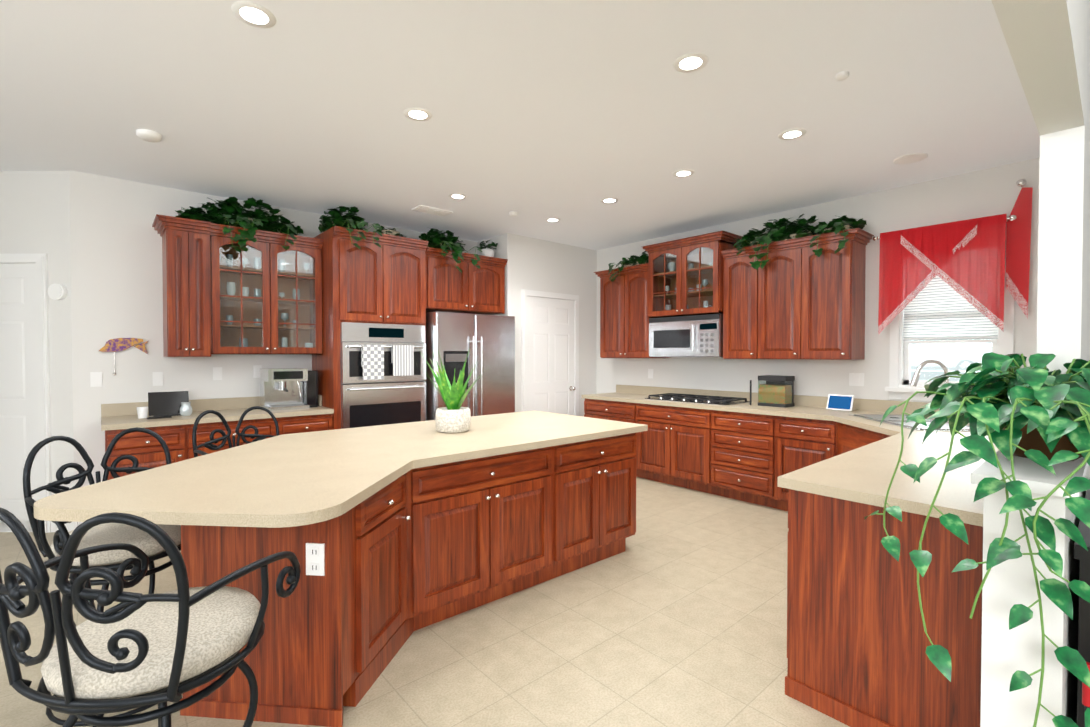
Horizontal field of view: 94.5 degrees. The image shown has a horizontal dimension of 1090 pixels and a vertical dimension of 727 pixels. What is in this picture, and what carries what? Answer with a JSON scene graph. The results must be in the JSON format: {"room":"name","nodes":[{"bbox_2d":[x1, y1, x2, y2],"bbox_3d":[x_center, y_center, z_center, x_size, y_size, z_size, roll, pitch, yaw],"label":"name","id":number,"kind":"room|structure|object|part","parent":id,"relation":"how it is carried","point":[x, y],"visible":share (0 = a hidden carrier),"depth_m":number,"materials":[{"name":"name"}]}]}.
{"room":"kitchen","nodes":[
{"label":"kitchen","id":0,"kind":"room"},
{"bbox_2d":[0,171,77,531],"bbox_3d":[-5.288,-0.079,3.928,3.400,2.760,0.132,0,1,1],"label":"wall","id":1,"kind":"structure","parent":0,"point":[34,212],"depth_m":3.85,"materials":[{"name":"paint"}]},
{"bbox_2d":[0,253,51,532],"bbox_3d":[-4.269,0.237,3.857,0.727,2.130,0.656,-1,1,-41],"label":"door","id":2,"kind":"structure","parent":1,"relation":"attached to","point":[25,415],"depth_m":3.85,"materials":[{"name":"white wood"}]},
{"bbox_2d":[48,283,66,299],"bbox_3d":[-3.707,-0.538,3.831,0.124,0.124,0.036,0,1,1],"label":"thermostat","id":3,"kind":"object","parent":1,"relation":"attached to","point":[57,291],"visible":0.9,"depth_m":3.81,"materials":[{"name":"white plastic"}]},
{"bbox_2d":[69,170,476,525],"bbox_3d":[-1.642,-0.107,5.639,5.320,2.760,0.132,-1,1,-41],"label":"wall","id":4,"kind":"structure","parent":0,"point":[116,266],"depth_m":4.05,"materials":[{"name":"paint"}]},
{"bbox_2d":[90,372,101,386],"bbox_3d":[-3.499,0.130,3.932,0.070,0.114,0.009,-1,1,-41],"label":"outlet","id":5,"kind":"object","parent":4,"relation":"attached to","point":[95,377],"depth_m":3.93,"materials":[{"name":"white plastic"}]},
{"bbox_2d":[99,338,147,374],"bbox_3d":[-3.366,-0.049,4.036,0.315,0.300,0.024,-1,1,-41],"label":"wall art","id":6,"kind":"object","parent":4,"relation":"attached to","point":[116,345],"visible":0.98,"depth_m":4.02},
{"bbox_2d":[153,372,162,385],"bbox_3d":[-3.212,0.135,4.184,0.070,0.114,0.009,-1,1,-41],"label":"outlet","id":7,"kind":"object","parent":4,"relation":"attached to","point":[157,376],"depth_m":4.18,"materials":[{"name":"white plastic"}]},
{"bbox_2d":[213,367,221,379],"bbox_3d":[-2.897,0.099,4.460,0.070,0.114,0.009,-1,1,-41],"label":"outlet","id":8,"kind":"object","parent":4,"relation":"attached to","point":[217,371],"depth_m":4.46,"materials":[{"name":"white plastic"}]},
{"bbox_2d":[152,214,323,356],"bbox_3d":[-2.631,-0.595,4.407,1.233,1.085,0.424,-1,1,-41],"label":"upper cabinet","id":9,"kind":"object","parent":4,"relation":"attached to","point":[262,294],"visible":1,"depth_m":4.36,"materials":[{"name":"brown wood"}]},
{"bbox_2d":[176,197,303,252],"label":"potted plant","id":10,"kind":"object","parent":9,"relation":"on","point":[226,209],"depth_m":4.29,"materials":[{"name":"green plant"}]},
{"bbox_2d":[253,365,261,377],"bbox_3d":[-2.661,0.083,4.668,0.070,0.114,0.009,-1,1,-41],"label":"outlet","id":11,"kind":"object","parent":4,"relation":"attached to","point":[256,368],"depth_m":4.66,"materials":[{"name":"white plastic"}]},
{"bbox_2d":[425,247,507,314],"bbox_3d":[-1.019,-0.867,5.661,1.009,0.610,0.664,-1,1,-41],"label":"upper cabinet","id":12,"kind":"object","parent":4,"relation":"attached to","point":[471,288],"visible":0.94,"depth_m":5.42,"materials":[{"name":"brown wood"}]},
{"bbox_2d":[419,228,482,272],"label":"potted plant","id":13,"kind":"object","parent":12,"relation":"on","point":[438,240],"depth_m":5.33,"materials":[{"name":"green plant"}]},
{"bbox_2d":[479,240,497,256],"bbox_3d":[-0.674,-1.300,5.856,0.216,0.241,0.256,-1,1,-41],"label":"plant pot","id":14,"kind":"object","parent":12,"relation":"on","point":[487,251],"visible":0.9,"depth_m":5.80,"materials":[{"name":"white ceramic"}]},
{"bbox_2d":[0,0,1039,250],"bbox_3d":[1.780,-1.477,3.467,17.500,0.050,15.000,-1,1,-41],"label":"ceiling","id":15,"kind":"structure","parent":0,"point":[570,114],"depth_m":2.82,"materials":[{"name":"paint"}]},
{"bbox_2d":[136,129,161,142],"bbox_3d":[-2.467,-1.429,3.141,0.126,0.035,0.210,-1,1,-41],"label":"smoke detector","id":16,"kind":"object","parent":15,"relation":"in","point":[149,135],"depth_m":3.16,"materials":[{"name":"white plastic"}]},
{"bbox_2d":[231,1,275,27],"bbox_3d":[-1.196,-1.428,2.074,0.161,0.004,0.161,0,1,10],"label":"recessed light","id":17,"kind":"object","parent":15,"relation":"in","point":[258,15],"depth_m":2.07,"materials":[{"name":"white"}]},
{"bbox_2d":[404,107,431,120],"bbox_3d":[-0.739,-1.442,2.930,0.161,0.004,0.161,0,1,25],"label":"recessed light","id":18,"kind":"object","parent":15,"relation":"in","point":[420,114],"depth_m":2.92,"materials":[{"name":"white"}]},
{"bbox_2d":[412,205,452,215],"bbox_3d":[-1.066,-1.456,4.779,0.349,0.035,0.214,-1,1,-41],"label":"ceiling vent","id":19,"kind":"object","parent":15,"relation":"in","point":[421,208],"depth_m":4.85,"materials":[{"name":"white plastic"}]},
{"bbox_2d":[449,193,466,198],"bbox_3d":[-0.770,-1.466,4.450,0.161,0.004,0.161,0,1,10],"label":"recessed light","id":20,"kind":"object","parent":15,"relation":"in","point":[456,195],"depth_m":4.44,"materials":[{"name":"white"}]},
{"bbox_2d":[509,211,517,216],"bbox_3d":[-0.307,-1.457,4.889,0.136,0.035,0.157,-1,1,-41],"label":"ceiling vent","id":21,"kind":"object","parent":15,"relation":"in","point":[513,214],"depth_m":4.93,"materials":[{"name":"white plastic"}]},
{"bbox_2d":[545,218,560,221],"bbox_3d":[0.082,-1.478,5.230,0.161,0.004,0.161,1,1,43],"label":"recessed light","id":22,"kind":"object","parent":15,"relation":"in","point":[548,219],"depth_m":5.21,"materials":[{"name":"white"}]},
{"bbox_2d":[601,198,617,202],"bbox_3d":[0.584,-1.468,4.569,0.161,0.004,0.161,1,1,43],"label":"recessed light","id":23,"kind":"object","parent":15,"relation":"in","point":[612,200],"depth_m":4.56,"materials":[{"name":"white"}]},
{"bbox_2d":[673,169,693,176],"bbox_3d":[1.067,-1.457,3.884,0.161,0.004,0.161,1,1,43],"label":"recessed light","id":24,"kind":"object","parent":15,"relation":"in","point":[680,173],"depth_m":3.88,"materials":[{"name":"white"}]},
{"bbox_2d":[673,53,707,72],"bbox_3d":[0.697,-1.433,2.413,0.161,0.004,0.161,1,1,43],"label":"recessed light","id":25,"kind":"object","parent":15,"relation":"in","point":[691,61],"depth_m":2.41,"materials":[{"name":"white"}]},
{"bbox_2d":[778,128,805,139],"bbox_3d":[1.566,-1.446,3.196,0.161,0.004,0.161,1,1,43],"label":"recessed light","id":26,"kind":"object","parent":15,"relation":"in","point":[790,134],"depth_m":3.19,"materials":[{"name":"white"}]},
{"bbox_2d":[835,71,848,80],"bbox_3d":[1.454,-1.418,2.465,0.090,0.035,0.061,-1,1,-41],"label":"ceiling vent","id":27,"kind":"object","parent":15,"relation":"in","point":[843,75],"depth_m":2.50,"materials":[{"name":"white plastic"}]},
{"bbox_2d":[893,153,927,163],"bbox_3d":[2.539,-1.435,3.505,0.204,0.035,0.196,-1,1,-41],"label":"ceiling vent","id":28,"kind":"object","parent":15,"relation":"in","point":[913,157],"depth_m":3.57,"materials":[{"name":"white plastic"}]},
{"bbox_2d":[477,233,596,416],"bbox_3d":[-0.073,-0.121,6.534,1.499,2.760,0.619,-1,1,-41],"label":"wall","id":29,"kind":"structure","parent":0,"point":[535,264],"depth_m":6.26,"materials":[{"name":"paint"}]},
{"bbox_2d":[521,289,578,415],"bbox_3d":[0.105,0.199,6.223,0.939,2.130,0.089,-1,1,-41],"label":"door","id":30,"kind":"structure","parent":29,"relation":"attached to","point":[550,349],"depth_m":6.23,"materials":[{"name":"white wood"}]},
{"bbox_2d":[0,477,1076,726],"bbox_3d":[1.780,1.333,3.513,17.500,0.050,15.000,-1,1,-41],"label":"floor","id":31,"kind":"structure","parent":0,"point":[674,613],"depth_m":2.36,"materials":[{"name":"tile"}]},
{"bbox_2d":[23,427,180,726],"bbox_3d":[-1.689,0.815,2.050,0.614,1.036,0.582,-1,1,-41],"label":"bar stool","id":32,"kind":"object","parent":31,"relation":"on","point":[150,547],"visible":0.33,"depth_m":1.94,"materials":[{"name":"metal"}]},
{"bbox_2d":[0,508,300,726],"bbox_3d":[-1.005,0.826,1.332,0.643,1.036,0.648,-1,1,-41],"label":"bar stool","id":33,"kind":"object","parent":31,"relation":"on","point":[131,650],"visible":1,"depth_m":1.13,"materials":[{"name":"metal"}]},
{"bbox_2d":[105,423,200,479],"bbox_3d":[-3.062,0.883,3.919,0.533,0.836,0.619,-1,1,-41],"label":"base cabinet","id":34,"kind":"object","parent":31,"relation":"on","point":[145,449],"depth_m":3.68,"materials":[{"name":"brown wood"}]},
{"bbox_2d":[101,395,333,430],"bbox_3d":[-2.687,0.390,4.235,1.564,0.139,0.628,-1,1,-41],"label":"countertop","id":35,"kind":"structure","parent":34,"relation":"on","point":[116,416],"depth_m":4.08,"materials":[{"name":"stone"}]},
{"bbox_2d":[137,407,171,418],"bbox_3d":[-3.008,0.382,3.878,0.206,0.085,0.155,-1,1,-41],"label":"jar","id":36,"kind":"object","parent":35,"relation":"on","point":[142,412],"depth_m":3.84,"materials":[{"name":"grey ceramic"}]},
{"bbox_2d":[148,391,188,415],"bbox_3d":[-2.998,0.328,4.019,0.260,0.190,0.065,-1,1,-41],"label":"toaster","id":37,"kind":"object","parent":35,"relation":"on","point":[163,403],"visible":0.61,"depth_m":4.00,"materials":[{"name":"black"}]},
{"bbox_2d":[180,401,191,415],"bbox_3d":[-2.863,0.368,4.021,0.084,0.110,0.082,-1,1,-41],"label":"jar","id":38,"kind":"object","parent":35,"relation":"on","point":[185,409],"depth_m":3.99,"materials":[{"name":"grey ceramic"}]},
{"bbox_2d":[259,368,317,410],"bbox_3d":[-2.314,0.234,4.581,0.430,0.360,0.381,-1,1,-41],"label":"coffee machine","id":39,"kind":"object","parent":35,"relation":"on","point":[287,388],"visible":1,"depth_m":4.54,"materials":[{"name":"silver metal"}]},
{"bbox_2d":[192,406,279,457],"bbox_3d":[-1.704,0.800,2.976,0.594,1.036,0.561,-1,1,-41],"label":"bar stool","id":40,"kind":"object","parent":31,"relation":"on","point":[211,446],"visible":0.15,"depth_m":3.07,"materials":[{"name":"metal"}]},
{"bbox_2d":[201,417,288,455],"bbox_3d":[-2.682,0.878,4.252,0.758,0.836,0.619,-1,1,-41],"label":"base cabinet","id":41,"kind":"object","parent":31,"relation":"on","point":[266,426],"depth_m":4.06,"materials":[{"name":"brown wood"}]},
{"bbox_2d":[180,511,347,726],"bbox_3d":[-1.059,0.916,1.881,0.438,0.836,0.469,-1,1,-41],"label":"panel","id":42,"kind":"object","parent":31,"relation":"on","point":[299,663],"depth_m":1.87,"materials":[{"name":"brown wood"}]},
{"bbox_2d":[289,413,332,433],"bbox_3d":[-2.302,0.873,4.586,0.533,0.836,0.619,-1,1,-41],"label":"base cabinet","id":43,"kind":"object","parent":31,"relation":"on","point":[321,422],"depth_m":4.40,"materials":[{"name":"brown wood"}]},
{"bbox_2d":[312,226,428,429],"bbox_3d":[-1.726,0.033,5.017,0.914,2.500,0.713,-1,1,-41],"label":"tall cabinet","id":44,"kind":"object","parent":31,"relation":"on","point":[369,281],"depth_m":4.72,"materials":[{"name":"brown wood"}]},
{"bbox_2d":[318,206,405,248],"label":"potted plant","id":45,"kind":"object","parent":44,"relation":"on","point":[349,220],"depth_m":4.71,"materials":[{"name":"green plant"}]},
{"bbox_2d":[361,345,383,379],"bbox_3d":[-1.595,-0.002,4.668,0.200,0.322,0.039,-1,1,-41],"label":"hanging towel","id":46,"kind":"object","parent":44,"relation":"hanging from","point":[372,360],"depth_m":4.65,"materials":[{"name":"white fabric"}]},
{"bbox_3d":[-1.605,0.212,4.915,0.827,1.165,0.396,-1,1,-41],"label":"tall oven cabinet front","id":47,"kind":"part","parent":44,"relation":"part of","materials":[{"name":"silver metal"}]},
{"bbox_2d":[391,345,413,375],"bbox_3d":[-1.373,-0.020,4.863,0.210,0.292,0.039,-1,1,-41],"label":"hanging towel","id":48,"kind":"object","parent":44,"relation":"hanging from","point":[402,356],"depth_m":4.85,"materials":[{"name":"white fabric"}]},
{"bbox_2d":[426,312,514,420],"bbox_3d":[-0.938,0.379,5.601,0.992,1.790,0.832,-1,1,-41],"label":"refrigerator","id":49,"kind":"object","parent":31,"relation":"on","point":[488,341],"visible":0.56,"depth_m":5.29,"materials":[{"name":"silver metal"}]},
{"bbox_2d":[348,433,635,706],"bbox_3d":[-0.415,0.902,2.782,2.572,0.836,0.947,-1,1,-41],"label":"base cabinet","id":50,"kind":"object","parent":31,"relation":"on","point":[387,571],"depth_m":2.63,"materials":[{"name":"brown wood"}]},
{"bbox_2d":[34,410,647,527],"bbox_3d":[-0.655,0.464,2.773,3.014,0.039,1.713,-1,1,-41],"label":"countertop","id":51,"kind":"structure","parent":50,"relation":"on","point":[293,479],"depth_m":2.11,"materials":[{"name":"stone"}]},
{"bbox_2d":[421,349,477,432],"bbox_3d":[-0.612,0.175,3.204,0.412,0.522,0.493,-1,1,-41],"label":"potted plant","id":52,"kind":"object","parent":51,"relation":"on","point":[453,416],"visible":1,"depth_m":3.14,"materials":[{"name":"plant"}]},
{"bbox_2d":[584,398,627,421],"bbox_3d":[0.988,0.850,5.992,0.639,0.836,0.859,-1,1,-41],"label":"base cabinet","id":53,"kind":"object","parent":31,"relation":"on","point":[593,408],"depth_m":5.82,"materials":[{"name":"brown wood"}]},
{"bbox_2d":[628,402,699,490],"bbox_3d":[1.502,0.860,5.407,0.639,0.836,0.976,-1,1,-41],"label":"base cabinet","id":54,"kind":"object","parent":31,"relation":"on","point":[668,452],"depth_m":5.20,"materials":[{"name":"brown wood"}]},
{"bbox_2d":[700,409,771,507],"bbox_3d":[2.025,0.869,4.812,0.639,0.836,0.749,-1,1,-41],"label":"base cabinet","id":55,"kind":"object","parent":31,"relation":"on","point":[749,457],"depth_m":4.64,"materials":[{"name":"brown wood"}]},
{"bbox_2d":[772,415,836,510],"bbox_3d":[2.388,0.876,4.400,0.639,0.836,0.489,-1,1,-41],"label":"base cabinet","id":56,"kind":"object","parent":31,"relation":"on","point":[797,443],"depth_m":4.24,"materials":[{"name":"brown wood"}]},
{"bbox_2d":[581,385,998,526],"bbox_3d":[1.141,0.394,4.033,2.988,0.139,4.033,-1,1,-41],"label":"countertop","id":57,"kind":"structure","parent":56,"relation":"on","point":[863,474],"depth_m":2.30,"materials":[{"name":"stone"}]},
{"bbox_2d":[644,393,749,405],"bbox_3d":[1.589,0.380,5.326,0.502,0.044,0.955,-1,1,-41],"label":"cooktop","id":58,"kind":"object","parent":57,"relation":"in","point":[703,399],"visible":1,"depth_m":5.20,"materials":[{"name":"black metal"}]},
{"bbox_2d":[750,375,794,407],"bbox_3d":[2.163,0.268,4.809,0.229,0.285,0.329,-1,1,-41],"label":"fish tank","id":59,"kind":"object","parent":57,"relation":"on","point":[776,390],"visible":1,"depth_m":4.73,"materials":[{"name":"clear glass"}]},
{"bbox_2d":[826,394,853,410],"bbox_3d":[2.593,0.349,4.418,0.101,0.135,0.200,-1,1,-41],"label":"smart display","id":60,"kind":"object","parent":57,"relation":"on","point":[840,402],"visible":1,"depth_m":4.39,"materials":[{"name":"blue glass"}]},
{"bbox_2d":[850,414,994,430],"bbox_3d":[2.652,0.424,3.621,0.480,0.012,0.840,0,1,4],"label":"sink basin","id":61,"kind":"object","parent":57,"relation":"in","point":[895,420],"visible":0.65,"depth_m":3.59,"materials":[{"name":"silver metal"}]},
{"bbox_2d":[910,360,948,421],"bbox_3d":[2.774,0.198,3.620,0.240,0.440,0.211,-1,1,-41],"label":"faucet","id":62,"kind":"object","parent":57,"relation":"on","point":[915,378],"visible":0.46,"depth_m":3.60,"materials":[{"name":"white metal"}]},
{"bbox_2d":[837,422,889,454],"bbox_3d":[2.726,0.889,3.564,1.222,0.835,1.209,-1,1,-41],"label":"base cabinet","id":63,"kind":"object","parent":31,"relation":"on","point":[849,437],"visible":0.1,"depth_m":3.79,"materials":[{"name":"brown wood"}]},
{"bbox_2d":[785,489,982,726],"bbox_3d":[1.524,0.913,2.109,0.941,0.836,0.627,-1,1,-41],"label":"base cabinet","id":64,"kind":"object","parent":31,"relation":"on","point":[858,642],"visible":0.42,"depth_m":1.77,"materials":[{"name":"brown wood"}]},
{"bbox_2d":[1074,479,1089,726],"bbox_3d":[2.085,0.918,1.622,1.230,0.840,0.488,-1,1,-41],"label":"console","id":65,"kind":"object","parent":31,"relation":"on","point":[1081,554],"visible":0.71,"depth_m":1.40,"materials":[{"name":"black"}]},
{"bbox_2d":[1082,662,1089,726],"bbox_3d":[1.446,0.992,1.312,0.100,0.699,0.100,-1,1,-41],"label":"fireplace tools","id":66,"kind":"object","parent":31,"relation":"on","point":[1085,695],"visible":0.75,"depth_m":1.32,"materials":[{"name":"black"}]},
{"bbox_2d":[596,158,1038,402],"bbox_3d":[2.013,-0.103,5.405,0.140,2.760,5.069,-1,1,-41],"label":"wall","id":67,"kind":"structure","parent":0,"point":[993,191],"depth_m":4.39,"materials":[{"name":"paint"}]},
{"bbox_2d":[598,264,669,357],"bbox_3d":[1.073,-0.574,6.093,0.352,1.040,0.786,-1,1,-41],"label":"upper cabinet","id":68,"kind":"object","parent":67,"relation":"attached to","point":[637,295],"depth_m":5.90,"materials":[{"name":"brown wood"}]},
{"bbox_2d":[608,251,648,281],"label":"potted plant","id":69,"kind":"object","parent":68,"relation":"on","point":[643,259],"depth_m":5.96,"materials":[{"name":"green plant"}]},
{"bbox_2d":[649,314,722,356],"bbox_3d":[1.583,-0.275,5.447,0.445,0.433,0.855,-1,1,-41],"label":"built-in microwave","id":70,"kind":"object","parent":68,"relation":"attached to","point":[692,336],"visible":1,"depth_m":5.28,"materials":[{"name":"silver metal"}]},
{"bbox_2d":[648,369,652,377],"bbox_3d":[1.282,0.134,6.126,0.009,0.114,0.070,-1,1,-41],"label":"outlet","id":71,"kind":"object","parent":67,"relation":"attached to","point":[650,371],"depth_m":6.12,"materials":[{"name":"white plastic"}]},
{"bbox_2d":[722,248,749,358],"bbox_3d":[2.043,-0.556,4.991,0.352,1.040,0.421,-1,1,-41],"label":"upper cabinet","id":72,"kind":"object","parent":67,"relation":"attached to","point":[735,268],"depth_m":4.93,"materials":[{"name":"brown wood"}]},
{"bbox_2d":[750,240,789,358],"bbox_3d":[2.271,-0.552,4.732,0.352,1.040,0.521,-1,1,-41],"label":"upper cabinet","id":73,"kind":"object","parent":67,"relation":"attached to","point":[769,284],"depth_m":4.67,"materials":[{"name":"brown wood"}]},
{"bbox_2d":[790,232,869,359],"bbox_3d":[2.512,-0.548,4.458,0.352,1.040,0.458,-1,1,-41],"label":"upper cabinet","id":74,"kind":"object","parent":67,"relation":"attached to","point":[796,298],"depth_m":4.33,"materials":[{"name":"brown wood"}]},
{"bbox_2d":[733,214,866,269],"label":"potted plant","id":75,"kind":"object","parent":74,"relation":"on","point":[779,230],"depth_m":4.60,"materials":[{"name":"green plant"}]},
{"bbox_2d":[849,373,863,385],"bbox_3d":[2.753,0.150,4.455,0.009,0.114,0.116,-1,1,-41],"label":"outlet","id":76,"kind":"object","parent":67,"relation":"attached to","point":[856,379],"depth_m":4.45,"materials":[{"name":"white plastic"}]},
{"bbox_2d":[873,214,1016,334],"bbox_3d":[3.083,-0.652,3.951,0.159,0.855,0.895,-1,1,-41],"label":"curtain valance","id":77,"kind":"object","parent":67,"relation":"attached to","point":[964,259],"visible":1,"depth_m":3.86,"materials":[{"name":"red fabric"}]},
{"bbox_2d":[885,243,1013,400],"bbox_3d":[3.190,-0.333,3.987,0.160,1.285,0.810,-1,1,-41],"label":"window unit","id":78,"kind":"structure","parent":67,"relation":"in","point":[899,374],"depth_m":4.16,"materials":[{"name":"white"}]},
{"bbox_2d":[903,275,997,343],"bbox_3d":[3.196,-0.521,3.990,0.038,0.732,0.590,-1,1,-41],"label":"window blinds","id":79,"kind":"object","parent":78,"relation":"attached to","point":[937,307],"visible":0.33,"depth_m":4.01,"materials":[{"name":"white plastic"}]},
{"bbox_2d":[1006,179,1032,318],"bbox_3d":[3.405,-0.810,3.624,0.106,0.996,0.135,-1,1,-41],"label":"swag","id":80,"kind":"object","parent":67,"relation":"attached to","point":[1018,236],"visible":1,"depth_m":3.62,"materials":[{"name":"red fabric"}]},
{"bbox_2d":[971,0,1089,726],"bbox_3d":[5.232,-0.094,4.822,10.555,2.760,0.210,-1,1,-41],"label":"wall","id":81,"kind":"structure","parent":0,"point":[1006,653],"depth_m":1.43,"materials":[{"name":"paint"}]},
{"bbox_2d":[1002,423,1082,460],"bbox_3d":[1.615,0.221,1.638,0.240,0.170,0.240,-1,1,-41],"label":"planter","id":82,"kind":"object","parent":81,"relation":"on","point":[1033,439],"visible":0.1,"depth_m":1.57,"materials":[{"name":"brown metal"}]},
{"bbox_2d":[864,352,1089,726],"bbox_3d":[1.444,0.518,1.540,0.857,1.100,0.769,-1,1,-41],"label":"pothos plant","id":83,"kind":"object","parent":82,"relation":"on","point":[998,393],"visible":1,"depth_m":1.36,"materials":[{"name":"green plant"}]},
{"bbox_2d":[991,0,1086,135],"bbox_3d":[-0.681,-1.085,-0.429,6.650,0.610,0.110,-1,1,-41],"label":"header beam","id":84,"kind":"structure","parent":0,"point":[1045,41],"depth_m":1.36,"materials":[{"name":"paint"}]},
{"label":"outside","id":85,"kind":"structure","parent":0,"visible":0},
{"bbox_2d":[910,339,991,381],"bbox_3d":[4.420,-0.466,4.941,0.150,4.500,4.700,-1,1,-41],"label":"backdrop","id":86,"kind":"structure","parent":85,"point":[945,358],"depth_m":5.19,"materials":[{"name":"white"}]}
]}

